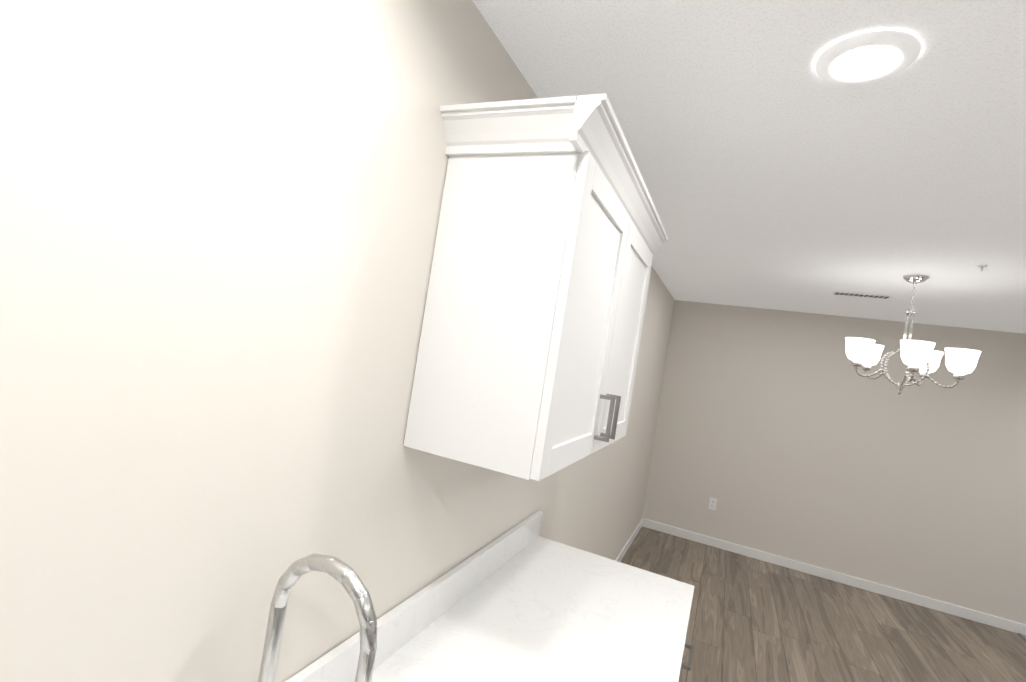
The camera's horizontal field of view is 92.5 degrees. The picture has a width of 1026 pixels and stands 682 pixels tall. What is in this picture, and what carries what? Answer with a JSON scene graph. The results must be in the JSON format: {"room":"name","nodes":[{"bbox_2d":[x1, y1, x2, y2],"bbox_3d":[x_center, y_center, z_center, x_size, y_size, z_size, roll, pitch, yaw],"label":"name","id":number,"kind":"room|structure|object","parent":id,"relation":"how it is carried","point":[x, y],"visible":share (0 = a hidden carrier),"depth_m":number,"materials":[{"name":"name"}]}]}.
{"room":"kitchen","nodes":[
{"label":"kitchen","id":0,"kind":"room"},
{"bbox_2d":[0,0,674,681],"bbox_3d":[-0.285,0.425,1.221,0.100,2.440,9.100,8,-1,24],"label":"wall","id":1,"kind":"structure","parent":0,"point":[218,224],"depth_m":0.70,"materials":[{"name":"white paint"}]},
{"bbox_2d":[403,93,667,480],"bbox_3d":[0.156,-0.077,1.454,0.377,0.755,1.017,8,-1,24],"label":"upper cabinet","id":2,"kind":"object","parent":1,"relation":"attached to","point":[551,238],"visible":1,"depth_m":1.06,"materials":[{"name":"white wood"}]},
{"bbox_2d":[615,518,643,561],"bbox_3d":[0.667,1.798,3.631,0.013,0.085,3.470,8,-1,24],"label":"baseboard","id":3,"kind":"structure","parent":1,"relation":"attached to","point":[632,537],"depth_m":4.56,"materials":[{"name":"white wood"}]},
{"bbox_2d":[472,0,1025,333],"bbox_3d":[1.893,-0.526,0.339,4.500,0.080,9.100,8,-1,24],"label":"ceiling","id":4,"kind":"structure","parent":0,"point":[777,172],"depth_m":1.51,"materials":[{"name":"white paint"}]},
{"bbox_2d":[833,291,891,298],"bbox_3d":[2.536,-0.333,3.579,0.340,0.008,0.100,8,-1,24],"label":"ceiling vent","id":5,"kind":"object","parent":4,"relation":"in","point":[861,295],"visible":1,"depth_m":3.56,"materials":[{"name":"white metal"}]},
{"bbox_2d":[815,30,920,84],"bbox_3d":[0.799,-0.633,1.115,0.196,0.014,0.196,8,-1,24],"label":"recessed light","id":6,"kind":"object","parent":4,"relation":"in","point":[868,57],"visible":1,"depth_m":1.09,"materials":[{"name":"white plastic"}]},
{"bbox_2d":[845,275,980,394],"bbox_3d":[2.290,-0.032,2.853,0.615,0.698,0.601,8,-1,24],"label":"chandelier","id":7,"kind":"object","parent":4,"relation":"hanging from","point":[923,358],"visible":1,"depth_m":2.84,"materials":[{"name":"white glass"}]},
{"bbox_2d":[977,265,986,271],"bbox_3d":[2.361,-0.365,2.475,0.035,0.030,0.036,8,-1,24],"label":"sprinkler","id":8,"kind":"object","parent":4,"relation":"attached to","point":[981,266],"visible":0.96,"depth_m":2.47,"materials":[{"name":"white metal"}]},
{"bbox_2d":[621,527,1025,681],"bbox_3d":[0.902,1.859,0.580,3.151,0.050,9.100,8,-1,24],"label":"floor","id":9,"kind":"structure","parent":0,"point":[753,619],"depth_m":3.60,"materials":[{"name":"brown wood"}]},
{"bbox_2d":[258,511,694,681],"bbox_3d":[-0.177,1.003,0.716,0.656,1.317,2.599,8,-1,24],"label":"base cabinet","id":10,"kind":"object","parent":9,"relation":"on","point":[523,601],"visible":1,"depth_m":1.31,"materials":[{"name":"white stone"}]},
{"bbox_2d":[642,300,1025,624],"bbox_3d":[3.512,1.057,4.427,4.500,2.440,0.100,8,-1,24],"label":"wall","id":11,"kind":"structure","parent":0,"point":[793,435],"depth_m":4.55,"materials":[{"name":"beige paint"}]},
{"bbox_2d":[708,497,716,510],"bbox_3d":[2.022,1.649,4.976,0.072,0.116,0.008,8,-1,24],"label":"electrical outlet","id":12,"kind":"object","parent":11,"relation":"attached to","point":[712,503],"visible":1,"depth_m":4.97,"materials":[{"name":"white plastic"}]},
{"bbox_2d":[643,519,1025,634],"bbox_3d":[3.309,2.216,4.357,4.300,0.085,0.016,8,-1,24],"label":"baseboard","id":13,"kind":"structure","parent":11,"relation":"attached to","point":[969,614],"depth_m":4.47,"materials":[{"name":"white wood"}]}
]}

